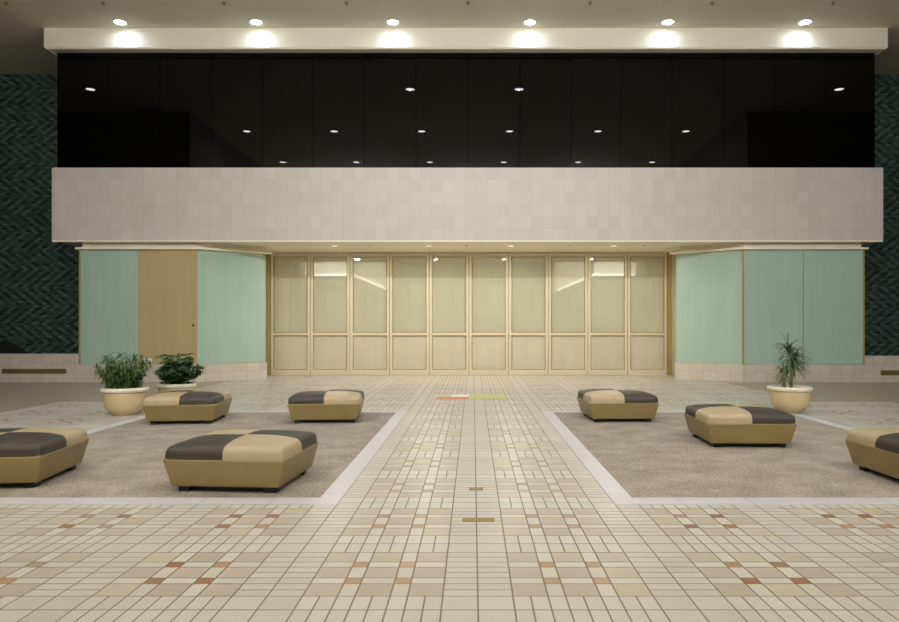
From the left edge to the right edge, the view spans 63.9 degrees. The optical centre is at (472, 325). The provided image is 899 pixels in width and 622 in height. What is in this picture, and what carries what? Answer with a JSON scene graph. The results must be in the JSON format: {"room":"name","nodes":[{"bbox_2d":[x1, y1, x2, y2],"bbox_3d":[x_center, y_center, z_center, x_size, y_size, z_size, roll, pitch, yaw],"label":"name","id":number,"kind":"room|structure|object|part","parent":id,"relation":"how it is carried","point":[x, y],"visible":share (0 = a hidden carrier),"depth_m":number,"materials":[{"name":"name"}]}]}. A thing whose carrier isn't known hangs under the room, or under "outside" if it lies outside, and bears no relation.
{"room":"shopping mall","nodes":[
{"label":"shopping mall","id":0,"kind":"room"},
{"bbox_2d":[0,74,81,353],"bbox_3d":[-17.472,-3.256,23.510,13.000,9.840,0.300,0,0,0],"label":"wall","id":1,"kind":"structure","parent":0,"point":[39,276],"depth_m":23.36,"materials":[{"name":"green tile"}]},
{"bbox_2d":[0,242,261,381],"bbox_3d":[-15.099,-0.390,21.605,17.745,3.907,3.210,0,0,0],"label":"wall","id":2,"kind":"structure","parent":0,"point":[70,362],"depth_m":20.00,"materials":[{"name":"stone"}]},
{"bbox_2d":[2,369,66,373],"bbox_3d":[-12.185,1.254,19.992,1.790,0.130,0.015,0,0,0],"label":"air vent","id":3,"kind":"object","parent":2,"relation":"in","point":[4,371],"visible":1,"depth_m":20.00,"materials":[{"name":"brown metal"}]},
{"bbox_2d":[81,251,137,363],"bbox_3d":[-10.113,-0.513,20.015,1.615,3.165,0.030,0,0,0],"label":"window","id":4,"kind":"structure","parent":2,"relation":"in","point":[109,279],"depth_m":20.00,"materials":[{"name":"green glass"}]},
{"bbox_2d":[138,251,197,363],"bbox_3d":[-8.476,-0.513,19.995,1.643,3.165,0.070,0,0,0],"label":"door","id":5,"kind":"structure","parent":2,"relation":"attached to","point":[167,280],"depth_m":20.00,"materials":[{"name":"brown wood"}]},
{"bbox_2d":[79,362,266,381],"bbox_3d":[-8.518,1.319,21.625,4.843,0.490,3.290,0,0,0],"label":"baseboard","id":6,"kind":"structure","parent":2,"relation":"attached to","point":[231,371],"depth_m":20.33,"materials":[{"name":"tile"}]},
{"bbox_2d":[75,247,271,258],"bbox_3d":[-8.478,-2.154,21.625,5.065,0.055,3.430,0,0,0],"label":"trim","id":7,"kind":"structure","parent":2,"relation":"attached to","point":[77,248],"depth_m":20.01,"materials":[{"name":"beige paint"}]},
{"bbox_2d":[198,251,264,363],"bbox_3d":[-6.905,-0.513,20.661,1.992,3.165,0.030,0,0,-41],"label":"wall panel","id":8,"kind":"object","parent":2,"relation":"in","point":[231,286],"depth_m":20.61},
{"bbox_2d":[0,412,395,496],"bbox_3d":[-3.477,1.587,9.791,4.165,0.054,6.451,0,0,0],"label":"rug","id":9,"kind":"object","parent":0,"point":[124,460],"depth_m":8.48,"materials":[{"name":"beige carpet"}]},
{"bbox_2d":[0,427,88,487],"bbox_3d":[-4.743,1.321,7.353,1.123,0.478,1.148,0,0,-7],"label":"upholstered bench","id":10,"kind":"object","parent":9,"relation":"on","point":[29,457],"visible":1,"depth_m":7.02,"materials":[{"name":"brown leather"}]},
{"bbox_3d":[-5.056,1.162,7.602,0.559,0.160,0.572,0,0,-7],"label":"cushion panel","id":11,"kind":"part","parent":10,"relation":"part of","materials":[{"name":"brown leather"}]},
{"bbox_3d":[-4.430,1.162,7.104,0.559,0.160,0.572,0,0,-7],"label":"cushion panel","id":12,"kind":"part","parent":10,"relation":"part of","materials":[{"name":"leather"}]},
{"bbox_3d":[-4.501,1.162,7.672,0.559,0.160,0.572,0,0,-7],"label":"cushion panel","id":13,"kind":"part","parent":10,"relation":"part of","materials":[{"name":"beige leather"}]},
{"bbox_2d":[142,390,231,424],"bbox_3d":[-4.689,1.321,11.908,1.123,0.478,1.148,0,0,-6],"label":"upholstered bench","id":14,"kind":"object","parent":9,"relation":"on","point":[177,406],"visible":1,"depth_m":11.39,"materials":[{"name":"beige leather"}]},
{"bbox_3d":[-4.938,1.162,11.595,0.559,0.160,0.572,0,0,-6],"label":"cushion panel","id":15,"kind":"part","parent":14,"relation":"part of","materials":[{"name":"beige leather"}]},
{"bbox_3d":[-4.996,1.162,12.164,0.559,0.160,0.572,0,0,-6],"label":"cushion panel","id":16,"kind":"part","parent":14,"relation":"part of","materials":[{"name":"leather"}]},
{"bbox_3d":[-4.382,1.162,11.652,0.559,0.160,0.572,0,0,-6],"label":"cushion panel","id":17,"kind":"part","parent":14,"relation":"part of","materials":[{"name":"leather"}]},
{"bbox_3d":[-4.440,1.162,12.221,0.559,0.160,0.572,0,0,-6],"label":"cushion panel","id":18,"kind":"part","parent":14,"relation":"part of","materials":[{"name":"beige leather"}]},
{"bbox_2d":[163,429,317,492],"bbox_3d":[-2.274,1.321,7.217,1.148,0.478,1.123,0,0,4],"label":"upholstered bench","id":19,"kind":"object","parent":9,"relation":"on","point":[238,459],"visible":1,"depth_m":6.71,"materials":[{"name":"beige leather"}]},
{"bbox_3d":[-2.580,1.162,6.960,0.572,0.160,0.559,0,0,4],"label":"cushion panel","id":20,"kind":"part","parent":19,"relation":"part of","materials":[{"name":"black leather"}]},
{"bbox_3d":[-2.538,1.162,7.518,0.572,0.160,0.559,0,0,4],"label":"cushion panel","id":21,"kind":"part","parent":19,"relation":"part of","materials":[{"name":"beige leather"}]},
{"bbox_3d":[-2.010,1.162,6.916,0.572,0.160,0.559,0,0,4],"label":"cushion panel","id":22,"kind":"part","parent":19,"relation":"part of","materials":[{"name":"beige leather"}]},
{"bbox_3d":[-1.968,1.162,7.474,0.572,0.160,0.559,0,0,4],"label":"cushion panel","id":23,"kind":"part","parent":19,"relation":"part of","materials":[{"name":"beige leather"}]},
{"bbox_2d":[287,389,364,422],"bbox_3d":[-2.424,1.321,12.025,1.148,0.478,1.123,0,0,-5],"label":"upholstered bench","id":24,"kind":"object","parent":9,"relation":"on","point":[325,405],"visible":1,"depth_m":11.51,"materials":[{"name":"beige leather"}]},
{"bbox_3d":[-2.684,1.162,11.722,0.572,0.160,0.559,0,0,-5],"label":"cushion panel","id":25,"kind":"part","parent":24,"relation":"part of","materials":[{"name":"black leather"}]},
{"bbox_3d":[-2.733,1.162,12.279,0.572,0.160,0.559,0,0,-5],"label":"cushion panel","id":26,"kind":"part","parent":24,"relation":"part of","materials":[{"name":"beige leather"}]},
{"bbox_3d":[-2.115,1.162,11.771,0.572,0.160,0.559,0,0,-5],"label":"cushion panel","id":27,"kind":"part","parent":24,"relation":"part of","materials":[{"name":"beige leather"}]},
{"bbox_3d":[-2.164,1.162,12.328,0.572,0.160,0.559,0,0,-5],"label":"cushion panel","id":28,"kind":"part","parent":24,"relation":"part of","materials":[{"name":"beige leather"}]},
{"bbox_2d":[265,254,265,361],"bbox_3d":[-6.595,-0.390,22.975,0.050,3.907,0.050,0,0,0],"label":"wall","id":29,"kind":"structure","parent":0,"point":[265,254],"depth_m":22.95,"materials":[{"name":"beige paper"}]},
{"bbox_2d":[264,253,508,374],"bbox_3d":[0.028,-0.390,23.080,16.000,3.907,0.140,0,0,0],"label":"wall","id":30,"kind":"structure","parent":0,"point":[508,253],"depth_m":23.01,"materials":[{"name":"beige paint"}]},
{"bbox_2d":[266,254,270,374],"bbox_3d":[-6.506,-0.389,22.935,0.124,3.905,0.130,0,0,0],"label":"trim","id":31,"kind":"structure","parent":30,"relation":"attached to","point":[268,256],"depth_m":22.87,"materials":[{"name":"brown wood"}]},
{"bbox_2d":[271,253,309,374],"bbox_3d":[-5.809,-0.391,22.935,1.250,3.885,0.070,0,0,0],"label":"door","id":32,"kind":"structure","parent":30,"relation":"in","point":[290,272],"depth_m":22.95,"materials":[{"name":"paint"}]},
{"bbox_3d":[-5.809,0.847,22.960,1.086,1.095,0.020,0,0,0],"label":"panel","id":33,"kind":"part","parent":32,"relation":"part of","materials":[{"name":"beige wood"}]},
{"bbox_2d":[310,253,349,374],"bbox_3d":[-4.547,-0.391,22.935,1.250,3.885,0.070,0,0,0],"label":"door","id":34,"kind":"structure","parent":30,"relation":"in","point":[329,272],"depth_m":22.96,"materials":[{"name":"paint"}]},
{"bbox_3d":[-4.547,0.847,22.960,1.086,1.095,0.020,0,0,0],"label":"panel","id":35,"kind":"part","parent":34,"relation":"part of","materials":[{"name":"beige wood"}]},
{"bbox_2d":[350,253,389,374],"bbox_3d":[-3.285,-0.391,22.935,1.250,3.885,0.070,0,0,0],"label":"door","id":36,"kind":"structure","parent":30,"relation":"in","point":[369,272],"depth_m":22.95,"materials":[{"name":"paint"}]},
{"bbox_3d":[-3.285,0.847,22.960,1.086,1.095,0.020,0,0,0],"label":"panel","id":37,"kind":"part","parent":36,"relation":"part of","materials":[{"name":"beige wood"}]},
{"bbox_2d":[390,253,428,374],"bbox_3d":[-2.023,-0.391,22.935,1.250,3.885,0.070,0,0,0],"label":"door","id":38,"kind":"structure","parent":30,"relation":"in","point":[409,272],"depth_m":22.95,"materials":[{"name":"paint"}]},
{"bbox_3d":[-2.023,0.847,22.960,1.086,1.095,0.020,0,0,0],"label":"panel","id":39,"kind":"part","parent":38,"relation":"part of","materials":[{"name":"beige wood"}]},
{"bbox_2d":[429,253,468,374],"bbox_3d":[-0.761,-0.391,22.935,1.250,3.885,0.070,0,0,0],"label":"door","id":40,"kind":"structure","parent":30,"relation":"in","point":[448,272],"depth_m":22.95,"materials":[{"name":"paint"}]},
{"bbox_3d":[-0.761,0.847,22.960,1.086,1.095,0.020,0,0,0],"label":"panel","id":41,"kind":"part","parent":40,"relation":"part of","materials":[{"name":"beige wood"}]},
{"bbox_2d":[469,253,507,374],"bbox_3d":[0.501,-0.391,22.935,1.250,3.885,0.070,0,0,0],"label":"door","id":42,"kind":"structure","parent":30,"relation":"in","point":[488,272],"depth_m":22.95,"materials":[{"name":"paint"}]},
{"bbox_3d":[0.501,0.847,22.960,1.086,1.095,0.020,0,0,0],"label":"panel","id":43,"kind":"part","parent":42,"relation":"part of","materials":[{"name":"beige wood"}]},
{"bbox_2d":[509,253,547,374],"bbox_3d":[1.763,-0.391,22.935,1.250,3.885,0.070,0,0,0],"label":"door","id":44,"kind":"structure","parent":30,"relation":"in","point":[528,272],"depth_m":22.95,"materials":[{"name":"paint"}]},
{"bbox_3d":[1.763,0.847,22.960,1.086,1.095,0.020,0,0,0],"label":"panel","id":45,"kind":"part","parent":44,"relation":"part of","materials":[{"name":"beige wood"}]},
{"bbox_2d":[548,253,587,374],"bbox_3d":[3.025,-0.391,22.935,1.250,3.885,0.070,0,0,0],"label":"door","id":46,"kind":"structure","parent":30,"relation":"in","point":[567,272],"depth_m":22.95,"materials":[{"name":"paint"}]},
{"bbox_3d":[3.025,0.847,22.960,1.086,1.095,0.020,0,0,0],"label":"panel","id":47,"kind":"part","parent":46,"relation":"part of","materials":[{"name":"beige wood"}]},
{"bbox_2d":[588,253,626,374],"bbox_3d":[4.287,-0.391,22.935,1.250,3.885,0.070,0,0,0],"label":"door","id":48,"kind":"structure","parent":30,"relation":"in","point":[607,272],"depth_m":22.95,"materials":[{"name":"paint"}]},
{"bbox_3d":[4.287,0.847,22.960,1.086,1.095,0.020,0,0,0],"label":"panel","id":49,"kind":"part","parent":48,"relation":"part of","materials":[{"name":"beige wood"}]},
{"bbox_2d":[627,253,666,374],"bbox_3d":[5.549,-0.391,22.935,1.250,3.885,0.070,0,0,0],"label":"door","id":50,"kind":"structure","parent":30,"relation":"in","point":[646,272],"depth_m":22.95,"materials":[{"name":"paint"}]},
{"bbox_3d":[5.549,0.847,22.960,1.086,1.095,0.020,0,0,0],"label":"panel","id":51,"kind":"part","parent":50,"relation":"part of","materials":[{"name":"beige wood"}]},
{"bbox_2d":[667,252,671,374],"bbox_3d":[6.246,-0.389,22.935,0.124,3.905,0.130,0,0,0],"label":"trim","id":52,"kind":"structure","parent":30,"relation":"attached to","point":[669,256],"depth_m":22.87,"materials":[{"name":"brown wood"}]},
{"bbox_2d":[0,375,898,621],"bbox_3d":[0.028,1.623,-4.000,48.000,0.121,56.000,0,0,0],"label":"floor","id":53,"kind":"structure","parent":0,"point":[388,540],"depth_m":5.35,"materials":[{"name":"tile"}]},
{"bbox_2d":[89,351,154,415],"bbox_3d":[-6.165,1.005,12.727,1.067,1.117,0.978,0,0,-20],"label":"potted plant","id":54,"kind":"object","parent":53,"relation":"on","point":[123,393],"visible":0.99,"depth_m":12.49,"materials":[{"name":"green plant"}]},
{"bbox_2d":[102,391,146,415],"bbox_3d":[-6.150,1.356,12.720,0.713,0.416,0.713,0,0,0],"label":"pot","id":55,"kind":"object","parent":54,"relation":"attached to","point":[119,403],"depth_m":12.45,"materials":[{"name":"beige ceramic"}]},
{"bbox_2d":[152,353,205,393],"bbox_3d":[-5.718,1.043,14.015,1.003,1.042,1.146,0,0,-30],"label":"potted plant","id":56,"kind":"object","parent":53,"relation":"on","point":[174,379],"visible":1,"depth_m":13.78,"materials":[{"name":"green plant"}]},
{"bbox_2d":[156,382,196,393],"bbox_3d":[-5.760,1.336,14.000,0.738,0.456,0.738,0,0,0],"label":"pot","id":57,"kind":"object","parent":56,"relation":"attached to","point":[162,387],"depth_m":13.73,"materials":[{"name":"beige ceramic"}]},
{"bbox_2d":[436,395,468,398],"bbox_3d":[-0.440,1.562,15.900,0.710,0.003,1.000,0,0,0],"label":"decal","id":58,"kind":"object","parent":53,"relation":"on","point":[438,396],"visible":1,"depth_m":15.72,"materials":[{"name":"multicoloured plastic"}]},
{"bbox_2d":[469,487,482,489],"bbox_3d":[0.030,1.562,6.910,0.134,0.003,0.120,0,0,0],"label":"floor plate","id":59,"kind":"object","parent":53,"relation":"on","point":[470,488],"visible":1,"depth_m":6.92,"materials":[{"name":"gold metal"}]},
{"bbox_2d":[462,518,494,521],"bbox_3d":[0.045,1.562,5.800,0.262,0.003,0.105,0,0,0],"label":"floor plate","id":60,"kind":"object","parent":53,"relation":"on","point":[463,519],"visible":1,"depth_m":5.79,"materials":[{"name":"gold metal"}]},
{"bbox_2d":[470,394,506,398],"bbox_3d":[0.330,1.562,15.910,0.800,0.003,1.020,0,0,0],"label":"decal","id":61,"kind":"object","parent":53,"relation":"on","point":[472,396],"visible":1,"depth_m":15.94,"materials":[{"name":"plastic"}]},
{"bbox_2d":[767,334,812,412],"bbox_3d":[5.760,0.824,13.050,0.812,1.478,0.766,0,0,0],"label":"dracaena","id":62,"kind":"object","parent":53,"relation":"on","point":[790,398],"visible":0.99,"depth_m":12.89,"materials":[{"name":"green plant"}]},
{"bbox_2d":[767,385,812,412],"bbox_3d":[5.740,1.327,13.050,0.766,0.473,0.766,0,0,0],"label":"pot","id":63,"kind":"object","parent":62,"relation":"attached to","point":[786,398],"depth_m":12.79,"materials":[{"name":"beige ceramic"}]},
{"bbox_2d":[0,0,898,73],"bbox_3d":[0.028,-8.276,-4.000,48.000,0.200,56.000,0,0,0],"label":"ceiling","id":64,"kind":"structure","parent":0,"point":[23,23],"depth_m":18.96,"materials":[{"name":"paint"}]},
{"bbox_2d":[112,19,127,24],"bbox_3d":[-9.490,-8.164,19.360,0.370,0.024,0.370,0,0,0],"label":"recessed light","id":65,"kind":"object","parent":64,"relation":"in","point":[116,21],"visible":1,"depth_m":19.34,"materials":[{"name":"beige"}]},
{"bbox_2d":[249,19,262,24],"bbox_3d":[-5.830,-8.164,19.360,0.370,0.024,0.370,0,0,0],"label":"recessed light","id":66,"kind":"object","parent":64,"relation":"in","point":[252,21],"visible":1,"depth_m":19.34,"materials":[{"name":"white"}]},
{"bbox_2d":[386,19,399,24],"bbox_3d":[-2.150,-8.164,19.360,0.370,0.024,0.370,0,0,0],"label":"recessed light","id":67,"kind":"object","parent":64,"relation":"in","point":[390,21],"visible":1,"depth_m":19.34,"materials":[{"name":"white"}]},
{"bbox_2d":[44,28,887,55],"bbox_3d":[-0.195,-7.891,20.000,23.150,0.570,0.500,0,0,0],"label":"ceiling soffit","id":68,"kind":"structure","parent":64,"relation":"attached to","point":[56,40],"depth_m":19.75,"materials":[{"name":"paint"}]},
{"bbox_2d":[523,19,536,24],"bbox_3d":[1.530,-8.164,19.360,0.370,0.024,0.370,0,0,0],"label":"recessed light","id":69,"kind":"object","parent":64,"relation":"in","point":[528,21],"visible":1,"depth_m":19.34,"materials":[{"name":"white"}]},
{"bbox_2d":[661,19,674,24],"bbox_3d":[5.240,-8.164,19.360,0.370,0.024,0.370,0,0,0],"label":"recessed light","id":70,"kind":"object","parent":64,"relation":"in","point":[667,21],"visible":1,"depth_m":19.34,"materials":[{"name":"white"}]},
{"bbox_2d":[798,19,812,24],"bbox_3d":[8.930,-8.164,19.360,0.370,0.024,0.370,0,0,0],"label":"recessed light","id":71,"kind":"object","parent":64,"relation":"in","point":[805,21],"visible":1,"depth_m":19.34,"materials":[{"name":"white"}]},
{"bbox_2d":[52,168,882,239],"bbox_3d":[-0.150,-3.349,19.975,22.860,2.013,0.350,0,0,0],"label":"wall","id":72,"kind":"structure","parent":0,"point":[88,203],"depth_m":19.80,"materials":[{"name":"stone"}]},
{"bbox_2d":[52,240,882,241],"bbox_3d":[-0.150,-2.334,19.824,22.840,0.042,0.072,0,0,0],"label":"trim","id":73,"kind":"structure","parent":72,"relation":"attached to","point":[52,240],"depth_m":19.79,"materials":[{"name":"beige paint"}]},
{"bbox_2d":[61,242,873,252],"bbox_3d":[-0.150,-2.493,21.755,22.820,0.300,3.210,0,0,0],"label":"soffit","id":74,"kind":"structure","parent":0,"point":[274,247],"depth_m":21.22,"materials":[{"name":"beige paint"}]},
{"bbox_2d":[672,254,677,374],"bbox_3d":[6.435,-0.390,22.975,0.250,3.907,0.050,0,0,0],"label":"wall","id":75,"kind":"structure","parent":0,"point":[673,255],"depth_m":22.95,"materials":[{"name":"beige wood"}]},
{"bbox_2d":[553,412,898,496],"bbox_3d":[3.533,1.587,9.791,4.165,0.054,6.451,0,0,0],"label":"floor","id":76,"kind":"structure","parent":0,"point":[660,457],"depth_m":8.17,"materials":[{"name":"beige carpet"}]},
{"bbox_2d":[577,389,658,421],"bbox_3d":[2.417,1.321,12.156,1.123,0.478,1.148,0,0,-2],"label":"upholstered bench","id":77,"kind":"object","parent":76,"relation":"on","point":[600,405],"visible":1,"depth_m":11.62,"materials":[{"name":"beige leather"}]},
{"bbox_3d":[2.126,1.162,12.430,0.559,0.160,0.572,0,0,-2],"label":"cushion panel","id":78,"kind":"part","parent":77,"relation":"part of","materials":[{"name":"beige leather"}]},
{"bbox_3d":[2.149,1.162,11.859,0.559,0.160,0.572,0,0,-2],"label":"cushion panel","id":79,"kind":"part","parent":77,"relation":"part of","materials":[{"name":"beige leather"}]},
{"bbox_3d":[2.708,1.162,11.882,0.559,0.160,0.572,0,0,-2],"label":"cushion panel","id":80,"kind":"part","parent":77,"relation":"part of","materials":[{"name":"leather"}]},
{"bbox_2d":[684,404,796,447],"bbox_3d":[3.564,1.321,9.716,1.123,0.478,1.148,0,0,2],"label":"upholstered bench","id":81,"kind":"object","parent":76,"relation":"on","point":[720,425],"visible":1,"depth_m":9.18,"materials":[{"name":"beige leather"}]},
{"bbox_3d":[3.292,1.162,10.009,0.559,0.160,0.572,0,0,2],"label":"cushion panel","id":82,"kind":"part","parent":81,"relation":"part of","materials":[{"name":"beige leather"}]},
{"bbox_3d":[3.276,1.162,9.438,0.559,0.160,0.572,0,0,2],"label":"cushion panel","id":83,"kind":"part","parent":81,"relation":"part of","materials":[{"name":"beige leather"}]},
{"bbox_3d":[3.852,1.162,9.994,0.559,0.160,0.572,0,0,2],"label":"cushion panel","id":84,"kind":"part","parent":81,"relation":"part of","materials":[{"name":"beige leather"}]},
{"bbox_3d":[3.836,1.162,9.422,0.559,0.160,0.572,0,0,2],"label":"cushion panel","id":85,"kind":"part","parent":81,"relation":"part of","materials":[{"name":"leather"}]},
{"bbox_2d":[845,427,898,480],"bbox_3d":[4.684,1.321,7.382,1.148,0.478,1.123,0,0,-2],"label":"upholstered bench","id":86,"kind":"object","parent":76,"relation":"on","point":[876,450],"visible":1,"depth_m":7.43,"materials":[{"name":"beige leather"}]},
{"bbox_3d":[4.389,1.162,7.651,0.572,0.160,0.559,0,0,-2],"label":"cushion panel","id":87,"kind":"part","parent":86,"relation":"part of","materials":[{"name":"beige leather"}]},
{"bbox_3d":[4.408,1.162,7.093,0.572,0.160,0.559,0,0,-2],"label":"cushion panel","id":88,"kind":"part","parent":86,"relation":"part of","materials":[{"name":"black leather"}]},
{"bbox_2d":[680,242,898,381],"bbox_3d":[15.067,-0.390,21.605,17.921,3.907,3.210,0,0,0],"label":"wall","id":89,"kind":"structure","parent":0,"point":[735,244],"depth_m":20.04,"materials":[{"name":"beige paint"}]},
{"bbox_2d":[79,250,864,364],"bbox_3d":[-0.035,-0.511,20.000,21.814,3.170,0.044,0,0,0],"label":"trim","id":90,"kind":"structure","parent":89,"relation":"attached to","point":[79,250],"depth_m":19.98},
{"bbox_2d":[676,251,741,363],"bbox_3d":[6.770,-0.513,20.661,1.970,3.165,0.030,0,0,41],"label":"wall panel","id":91,"kind":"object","parent":89,"relation":"in","point":[708,285],"depth_m":20.65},
{"bbox_2d":[669,247,868,254],"bbox_3d":[8.383,-2.154,21.625,5.115,0.055,3.430,0,0,0],"label":"trim","id":92,"kind":"structure","parent":89,"relation":"attached to","point":[738,248],"depth_m":20.01,"materials":[{"name":"beige paint"}]},
{"bbox_2d":[675,362,864,381],"bbox_3d":[8.423,1.319,21.625,4.893,0.490,3.290,0,0,0],"label":"baseboard","id":93,"kind":"structure","parent":89,"relation":"attached to","point":[690,371],"depth_m":19.98,"materials":[{"name":"tile"}]},
{"bbox_2d":[744,251,802,363],"bbox_3d":[8.335,-0.513,20.015,1.670,3.165,0.030,0,0,0],"label":"wall panel","id":94,"kind":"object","parent":89,"relation":"in","point":[773,280],"depth_m":20.00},
{"bbox_2d":[804,251,862,363],"bbox_3d":[10.015,-0.513,20.015,1.670,3.165,0.030,0,0,0],"label":"wall panel","id":95,"kind":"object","parent":89,"relation":"in","point":[833,280],"depth_m":20.00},
{"bbox_2d":[881,370,898,374],"bbox_3d":[12.210,1.299,19.992,1.780,0.140,0.015,0,0,0],"label":"air vent","id":96,"kind":"object","parent":89,"relation":"in","point":[883,372],"visible":1,"depth_m":19.99,"materials":[{"name":"brown metal"}]},
{"bbox_2d":[861,74,898,355],"bbox_3d":[17.378,-3.256,23.510,13.300,9.840,0.300,0,0,0],"label":"wall","id":97,"kind":"structure","parent":0,"point":[881,258],"depth_m":23.36,"materials":[{"name":"green tile"}]},
{"bbox_3d":[-17.456,1.394,21.805,13.032,0.340,3.110,0,0,0],"label":"floor","id":98,"kind":"structure","parent":0,"visible":0},
{"bbox_2d":[0,339,27,353],"bbox_3d":[-13.558,0.804,20.884,1.594,0.851,0.655,0,0,0],"label":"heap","id":99,"kind":"object","parent":98,"relation":"on","point":[6,347],"visible":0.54,"depth_m":20.78,"materials":[{"name":"black"}]},
{"bbox_3d":[-0.195,-5.956,21.875,22.870,4.440,3.370,0,0,0],"label":"wall","id":100,"kind":"structure","parent":0,"visible":0},
{"bbox_2d":[57,53,108,167],"bbox_3d":[-10.911,-6.001,20.170,1.444,4.330,0.040,0,0,0],"label":"window","id":101,"kind":"structure","parent":100,"relation":"in","point":[82,78],"depth_m":20.15,"materials":[{"name":"black glass"}]},
{"bbox_2d":[109,53,159,167],"bbox_3d":[-9.474,-6.001,20.170,1.439,4.330,0.040,0,0,0],"label":"window","id":102,"kind":"structure","parent":100,"relation":"in","point":[134,78],"depth_m":20.15,"materials":[{"name":"black glass"}]},
{"bbox_2d":[160,53,210,167],"bbox_3d":[-8.040,-6.001,20.170,1.439,4.330,0.040,0,0,0],"label":"window","id":103,"kind":"structure","parent":100,"relation":"in","point":[185,78],"depth_m":20.15,"materials":[{"name":"black glass"}]},
{"bbox_2d":[211,53,261,167],"bbox_3d":[-6.609,-6.001,20.170,1.432,4.330,0.040,0,0,0],"label":"window","id":104,"kind":"structure","parent":100,"relation":"in","point":[236,78],"depth_m":20.15,"materials":[{"name":"black glass"}]},
{"bbox_2d":[262,53,312,167],"bbox_3d":[-5.182,-6.001,20.170,1.432,4.330,0.040,0,0,0],"label":"window","id":105,"kind":"structure","parent":100,"relation":"in","point":[287,78],"depth_m":20.15,"materials":[{"name":"black glass"}]},
{"bbox_2d":[313,53,363,167],"bbox_3d":[-3.755,-6.001,20.170,1.432,4.330,0.040,0,0,0],"label":"window","id":106,"kind":"structure","parent":100,"relation":"in","point":[338,78],"depth_m":20.15,"materials":[{"name":"black glass"}]},
{"bbox_2d":[364,53,415,167],"bbox_3d":[-2.313,-6.001,20.170,1.460,4.330,0.040,0,0,0],"label":"window","id":107,"kind":"structure","parent":100,"relation":"in","point":[389,78],"depth_m":20.15,"materials":[{"name":"black glass"}]},
{"bbox_2d":[416,53,467,167],"bbox_3d":[-0.858,-6.001,20.170,1.460,4.330,0.040,0,0,0],"label":"window","id":108,"kind":"structure","parent":100,"relation":"in","point":[441,78],"depth_m":20.15,"materials":[{"name":"black glass"}]},
{"bbox_2d":[468,53,519,167],"bbox_3d":[0.597,-6.001,20.170,1.460,4.330,0.040,0,0,0],"label":"window","id":109,"kind":"structure","parent":100,"relation":"in","point":[493,78],"depth_m":20.15,"materials":[{"name":"black glass"}]},
{"bbox_2d":[520,53,570,167],"bbox_3d":[2.038,-6.001,20.170,1.432,4.330,0.040,0,0,0],"label":"window","id":110,"kind":"structure","parent":100,"relation":"in","point":[545,78],"depth_m":20.15,"materials":[{"name":"black glass"}]},
{"bbox_2d":[571,53,620,167],"bbox_3d":[3.452,-6.001,20.170,1.404,4.330,0.040,0,0,0],"label":"window","id":111,"kind":"structure","parent":100,"relation":"in","point":[595,77],"depth_m":20.15,"materials":[{"name":"black glass"}]},
{"bbox_2d":[621,53,671,167],"bbox_3d":[4.865,-6.001,20.170,1.432,4.330,0.040,0,0,0],"label":"window","id":112,"kind":"structure","parent":100,"relation":"in","point":[646,78],"depth_m":20.15,"materials":[{"name":"black glass"}]},
{"bbox_2d":[672,53,723,167],"bbox_3d":[6.299,-6.001,20.170,1.446,4.330,0.040,0,0,0],"label":"window","id":113,"kind":"structure","parent":100,"relation":"in","point":[697,78],"depth_m":20.15,"materials":[{"name":"black glass"}]},
{"bbox_2d":[724,53,774,167],"bbox_3d":[7.737,-6.001,20.170,1.439,4.330,0.040,0,0,0],"label":"window","id":114,"kind":"structure","parent":100,"relation":"in","point":[749,78],"depth_m":20.15,"materials":[{"name":"black glass"}]},
{"bbox_2d":[775,53,825,167],"bbox_3d":[9.171,-6.001,20.170,1.439,4.330,0.040,0,0,0],"label":"window","id":115,"kind":"structure","parent":100,"relation":"in","point":[800,78],"depth_m":20.15,"materials":[{"name":"black glass"}]},
{"bbox_2d":[826,53,874,167],"bbox_3d":[10.565,-6.001,20.165,1.357,4.330,0.030,0,0,0],"label":"window","id":116,"kind":"structure","parent":100,"relation":"in","point":[850,77],"depth_m":20.15,"materials":[{"name":"black glass"}]}
]}

